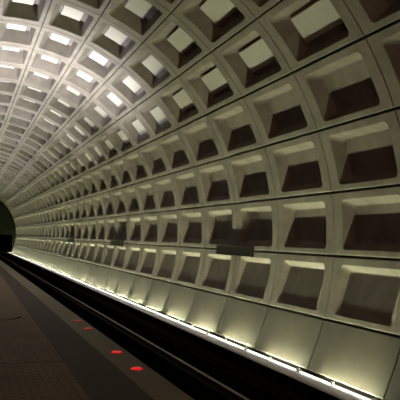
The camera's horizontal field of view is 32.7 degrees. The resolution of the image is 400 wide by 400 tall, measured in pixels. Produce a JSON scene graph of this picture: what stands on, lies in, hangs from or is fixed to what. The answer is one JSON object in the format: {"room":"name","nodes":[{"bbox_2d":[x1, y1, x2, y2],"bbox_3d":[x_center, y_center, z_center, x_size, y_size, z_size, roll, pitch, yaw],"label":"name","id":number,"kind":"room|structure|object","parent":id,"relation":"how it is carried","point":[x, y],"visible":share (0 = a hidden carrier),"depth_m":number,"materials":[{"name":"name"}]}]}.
{"room":"metro station","nodes":[
{"label":"metro station","id":0,"kind":"room"},
{"bbox_2d":[0,200,17,248],"bbox_3d":[-37.027,3.268,110.701,15.398,11.169,0.500,2,-3,-19],"label":"wall","id":1,"kind":"structure","parent":0,"point":[7,224],"depth_m":112.27,"materials":[{"name":"concrete"}]},
{"bbox_2d":[0,235,11,252],"bbox_3d":[-39.112,7.842,125.805,7.250,3.650,29.800,2,-3,-19],"label":"tunnel","id":2,"kind":"object","parent":1,"relation":"attached to","point":[5,240],"visible":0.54,"depth_m":127.65,"materials":[{"name":"black paint"}]},
{"bbox_2d":[0,260,193,399],"bbox_3d":[-17.924,4.859,46.772,8.073,1.603,132.528,2,-3,-19],"label":"floor","id":3,"kind":"structure","parent":0,"point":[45,354],"depth_m":10.02,"materials":[{"name":"brown tile"}]},
{"bbox_2d":[111,351,122,353],"bbox_3d":[-1.292,2.357,10.594,0.196,0.033,0.196,2,-3,-19],"label":"light","id":4,"kind":"object","parent":3,"relation":"on","point":[112,352],"visible":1,"depth_m":10.53,"materials":[{"name":"red"}]},
{"bbox_2d":[130,367,143,370],"bbox_3d":[-0.859,2.293,9.285,0.196,0.033,0.196,2,-3,-19],"label":"light","id":5,"kind":"object","parent":3,"relation":"on","point":[133,368],"visible":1,"depth_m":9.23,"materials":[{"name":"red"}]},
{"bbox_2d":[0,254,320,399],"bbox_3d":[-11.548,5.796,48.937,5.697,0.250,132.528,2,-3,-19],"label":"tracks","id":6,"kind":"structure","parent":0,"point":[251,392],"depth_m":18.64,"materials":[{"name":"black metal"}]},
{"bbox_2d":[0,255,249,399],"bbox_3d":[-14.394,5.826,55.895,0.340,0.353,147.528,2,-3,-19],"label":"track rail","id":7,"kind":"object","parent":6,"relation":"on","point":[205,384],"visible":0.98,"depth_m":17.73,"materials":[{"name":"metal"}]},
{"bbox_2d":[0,251,309,399],"bbox_3d":[-11.070,5.504,49.117,0.260,0.375,132.528,2,-3,-19],"label":"rail","id":8,"kind":"object","parent":6,"relation":"on","point":[277,391],"visible":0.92,"depth_m":17.41,"materials":[{"name":"black metal"}]},
{"bbox_2d":[7,252,382,399],"bbox_3d":[-9.508,5.651,49.651,1.090,0.228,132.528,2,-3,-19],"label":"ledge","id":9,"kind":"object","parent":6,"relation":"on","point":[319,389],"visible":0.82,"depth_m":18.28,"materials":[{"name":"concrete"}]},
{"bbox_2d":[156,312,179,321],"bbox_3d":[-1.099,4.409,25.278,0.366,0.294,3.004,2,-3,-19],"label":"light","id":10,"kind":"object","parent":9,"relation":"attached to","point":[156,312],"visible":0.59,"depth_m":25.12,"materials":[{"name":"white"}]},
{"bbox_2d":[179,321,208,333],"bbox_3d":[-0.114,4.269,22.435,0.366,0.294,3.004,2,-3,-19],"label":"light","id":11,"kind":"object","parent":9,"relation":"attached to","point":[191,326],"visible":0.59,"depth_m":22.16,"materials":[{"name":"white"}]},
{"bbox_2d":[208,333,246,349],"bbox_3d":[0.872,4.130,19.593,0.366,0.294,3.004,2,-3,-19],"label":"light","id":12,"kind":"object","parent":9,"relation":"attached to","point":[224,340],"visible":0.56,"depth_m":19.35,"materials":[{"name":"white"}]},
{"bbox_2d":[246,349,299,371],"bbox_3d":[1.858,3.990,16.750,0.366,0.294,3.004,2,-3,-19],"label":"light","id":13,"kind":"object","parent":9,"relation":"attached to","point":[261,355],"visible":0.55,"depth_m":16.48,"materials":[{"name":"white"}]},
{"bbox_2d":[299,370,376,399],"bbox_3d":[2.844,3.851,13.907,0.366,0.294,3.004,2,-3,-19],"label":"light","id":14,"kind":"object","parent":9,"relation":"attached to","point":[331,383],"visible":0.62,"depth_m":13.74,"materials":[{"name":"white"}]},
{"bbox_2d":[0,0,399,337],"bbox_3d":[-13.964,-0.437,48.405,12.530,9.646,132.528,2,-3,-19],"label":"ceiling","id":15,"kind":"structure","parent":0,"point":[296,161],"depth_m":20.61,"materials":[{"name":"concrete"}]},
{"bbox_2d":[2,47,19,51],"bbox_3d":[-7.437,-6.146,26.997,0.664,0.096,1.626,2,-3,-19],"label":"ceiling panel","id":16,"kind":"object","parent":15,"relation":"attached to","point":[3,48],"visible":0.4,"depth_m":27.55,"materials":[{"name":"white concrete"}]},
{"bbox_2d":[7,24,26,30],"bbox_3d":[-6.452,-6.285,24.154,0.664,0.096,1.626,2,-3,-19],"label":"ceiling panel","id":17,"kind":"object","parent":15,"relation":"attached to","point":[10,26],"visible":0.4,"depth_m":24.61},
{"bbox_2d":[12,0,33,4],"bbox_3d":[-5.466,-6.424,21.311,0.664,0.096,1.626,2,-3,-19],"label":"ceiling panel","id":18,"kind":"object","parent":15,"relation":"attached to","point":[30,2],"visible":1,"depth_m":21.91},
{"bbox_2d":[34,72,48,78],"bbox_3d":[-6.971,-5.674,30.327,0.651,0.228,1.626,2,-3,-19],"label":"ceiling panel","id":19,"kind":"object","parent":15,"relation":"attached to","point":[35,73],"visible":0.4,"depth_m":30.83,"materials":[{"name":"white"}]},
{"bbox_2d":[41,55,57,63],"bbox_3d":[-5.985,-5.813,27.484,0.651,0.228,1.626,2,-3,-19],"label":"ceiling panel","id":20,"kind":"object","parent":15,"relation":"attached to","point":[44,57],"visible":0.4,"depth_m":27.95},
{"bbox_2d":[50,33,69,44],"bbox_3d":[-4.999,-5.952,24.641,0.651,0.228,1.626,2,-3,-19],"label":"ceiling panel","id":21,"kind":"object","parent":15,"relation":"attached to","point":[53,36],"visible":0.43,"depth_m":25.01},
{"bbox_2d":[58,99,69,106],"bbox_3d":[-6.606,-4.892,33.606,0.610,0.349,1.626,2,-3,-19],"label":"ceiling panel","id":22,"kind":"object","parent":15,"relation":"attached to","point":[59,100],"visible":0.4,"depth_m":34.11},
{"bbox_2d":[61,5,83,20],"bbox_3d":[-4.013,-6.092,21.798,0.651,0.228,1.626,2,-3,-19],"label":"ceiling panel","id":23,"kind":"object","parent":15,"relation":"attached to","point":[67,11],"visible":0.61,"depth_m":22.10,"materials":[{"name":"white concrete"}]},
{"bbox_2d":[66,86,80,95],"bbox_3d":[-5.620,-5.031,30.763,0.610,0.349,1.626,2,-3,-19],"label":"ceiling panel","id":24,"kind":"object","parent":15,"relation":"attached to","point":[72,90],"visible":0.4,"depth_m":31.18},
{"bbox_2d":[76,70,92,82],"bbox_3d":[-4.634,-5.170,27.921,0.610,0.349,1.626,2,-3,-19],"label":"ceiling panel","id":25,"kind":"object","parent":15,"relation":"attached to","point":[81,74],"visible":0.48,"depth_m":28.30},
{"bbox_2d":[83,116,94,126],"bbox_3d":[-5.416,-3.970,33.974,0.542,0.453,1.626,2,-3,-19],"label":"ceiling panel","id":26,"kind":"object","parent":15,"relation":"attached to","point":[85,118],"visible":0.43,"depth_m":34.34,"materials":[{"name":"white concrete"}]},
{"bbox_2d":[89,51,107,65],"bbox_3d":[-3.648,-5.310,25.078,0.610,0.349,1.626,2,-3,-19],"label":"ceiling panel","id":27,"kind":"object","parent":15,"relation":"attached to","point":[95,56],"visible":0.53,"depth_m":25.39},
{"bbox_2d":[94,147,102,156],"bbox_3d":[-5.416,-2.680,37.101,0.452,0.539,1.626,2,-3,-19],"label":"ceiling panel","id":28,"kind":"object","parent":15,"relation":"attached to","point":[97,150],"visible":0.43,"depth_m":37.48,"materials":[{"name":"beige concrete"}]},
{"bbox_2d":[94,106,106,117],"bbox_3d":[-4.430,-4.110,31.131,0.542,0.453,1.626,2,-3,-19],"label":"ceiling panel","id":29,"kind":"object","parent":15,"relation":"attached to","point":[98,109],"visible":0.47,"depth_m":31.47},
{"bbox_2d":[104,139,114,150],"bbox_3d":[-4.431,-2.820,34.259,0.452,0.539,1.626,2,-3,-19],"label":"ceiling panel","id":30,"kind":"object","parent":15,"relation":"attached to","point":[106,141],"visible":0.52,"depth_m":34.56,"materials":[{"name":"beige concrete"}]},
{"bbox_2d":[107,92,122,105],"bbox_3d":[-3.444,-4.249,28.288,0.542,0.453,1.626,2,-3,-19],"label":"ceiling panel","id":31,"kind":"object","parent":15,"relation":"attached to","point":[111,96],"visible":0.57,"depth_m":28.56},
{"bbox_2d":[104,26,127,44],"bbox_3d":[-2.663,-5.449,22.235,0.610,0.349,1.626,2,-3,-19],"label":"ceiling panel","id":32,"kind":"object","parent":15,"relation":"attached to","point":[112,33],"visible":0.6,"depth_m":22.47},
{"bbox_2d":[110,240,122,245],"bbox_3d":[-4.641,2.421,38.158,0.169,0.305,2.940,2,-3,-19],"label":"wall sign","id":33,"kind":"object","parent":15,"relation":"attached to","point":[112,242],"visible":1,"depth_m":38.00,"materials":[{"name":"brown metal"}]},
{"bbox_2d":[117,130,128,143],"bbox_3d":[-3.445,-2.959,31.416,0.452,0.539,1.626,2,-3,-19],"label":"ceiling panel","id":34,"kind":"object","parent":15,"relation":"attached to","point":[120,133],"visible":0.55,"depth_m":31.68,"materials":[{"name":"beige concrete"}]},
{"bbox_2d":[122,75,141,92],"bbox_3d":[-2.459,-4.388,25.445,0.542,0.453,1.626,2,-3,-19],"label":"ceiling panel","id":35,"kind":"object","parent":15,"relation":"attached to","point":[133,85],"visible":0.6,"depth_m":25.65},
{"bbox_2d":[124,0,153,18],"bbox_3d":[-1.677,-5.588,19.392,0.610,0.349,1.626,2,-3,-19],"label":"ceiling panel","id":36,"kind":"object","parent":15,"relation":"attached to","point":[141,8],"visible":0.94,"depth_m":19.64,"materials":[{"name":"beige concrete"}]},
{"bbox_2d":[132,119,146,134],"bbox_3d":[-2.459,-3.098,28.573,0.452,0.539,1.626,2,-3,-19],"label":"ceiling panel","id":37,"kind":"object","parent":15,"relation":"attached to","point":[139,127],"visible":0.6,"depth_m":28.77,"materials":[{"name":"white concrete"}]},
{"bbox_2d":[142,54,164,75],"bbox_3d":[-1.473,-4.528,22.603,0.542,0.453,1.626,2,-3,-19],"label":"ceiling panel","id":38,"kind":"object","parent":15,"relation":"attached to","point":[150,62],"visible":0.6,"depth_m":22.76,"materials":[{"name":"beige concrete"}]},
{"bbox_2d":[150,106,167,124],"bbox_3d":[-1.474,-3.237,25.730,0.452,0.539,1.626,2,-3,-19],"label":"ceiling panel","id":39,"kind":"object","parent":15,"relation":"attached to","point":[156,112],"visible":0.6,"depth_m":25.90,"materials":[{"name":"beige concrete"}]},
{"bbox_2d":[167,27,195,53],"bbox_3d":[-0.487,-4.667,19.760,0.542,0.453,1.626,2,-3,-19],"label":"ceiling panel","id":40,"kind":"object","parent":15,"relation":"attached to","point":[179,39],"visible":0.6,"depth_m":19.86,"materials":[{"name":"beige concrete"}]},
{"bbox_2d":[172,89,193,111],"bbox_3d":[-0.488,-3.377,22.888,0.452,0.539,1.626,2,-3,-19],"label":"ceiling panel","id":41,"kind":"object","parent":15,"relation":"attached to","point":[182,99],"visible":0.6,"depth_m":23.00,"materials":[{"name":"beige concrete"}]},
{"bbox_2d":[201,67,228,94],"bbox_3d":[0.498,-3.516,20.045,0.452,0.539,1.626,2,-3,-19],"label":"ceiling panel","id":42,"kind":"object","parent":15,"relation":"attached to","point":[214,80],"visible":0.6,"depth_m":20.10,"materials":[{"name":"beige concrete"}]},
{"bbox_2d":[199,0,236,24],"bbox_3d":[0.499,-4.806,16.917,0.542,0.453,1.626,2,-3,-19],"label":"ceiling panel","id":43,"kind":"object","parent":15,"relation":"attached to","point":[217,11],"visible":0.82,"depth_m":17.07,"materials":[{"name":"beige concrete"}]},
{"bbox_2d":[216,245,253,256],"bbox_3d":[1.096,1.610,21.613,0.169,0.305,2.940,2,-3,-19],"label":"wall sign","id":44,"kind":"object","parent":15,"relation":"attached to","point":[220,249],"visible":1,"depth_m":21.35,"materials":[{"name":"brown metal"}]},
{"bbox_2d":[239,38,275,72],"bbox_3d":[1.484,-3.656,17.202,0.452,0.539,1.626,2,-3,-19],"label":"ceiling panel","id":45,"kind":"object","parent":15,"relation":"attached to","point":[257,55],"visible":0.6,"depth_m":17.21,"materials":[{"name":"beige concrete"}]},
{"bbox_2d":[291,0,343,42],"bbox_3d":[2.469,-3.795,14.360,0.452,0.539,1.626,2,-3,-19],"label":"ceiling panel","id":46,"kind":"object","parent":15,"relation":"attached to","point":[320,17],"visible":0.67,"depth_m":14.31,"materials":[{"name":"beige concrete"}]},
{"bbox_2d":[11,246,399,399],"bbox_3d":[-9.044,5.125,49.838,0.704,1.370,132.528,2,-3,-19],"label":"wall","id":47,"kind":"structure","parent":0,"point":[367,361],"depth_m":17.81,"materials":[{"name":"concrete"}]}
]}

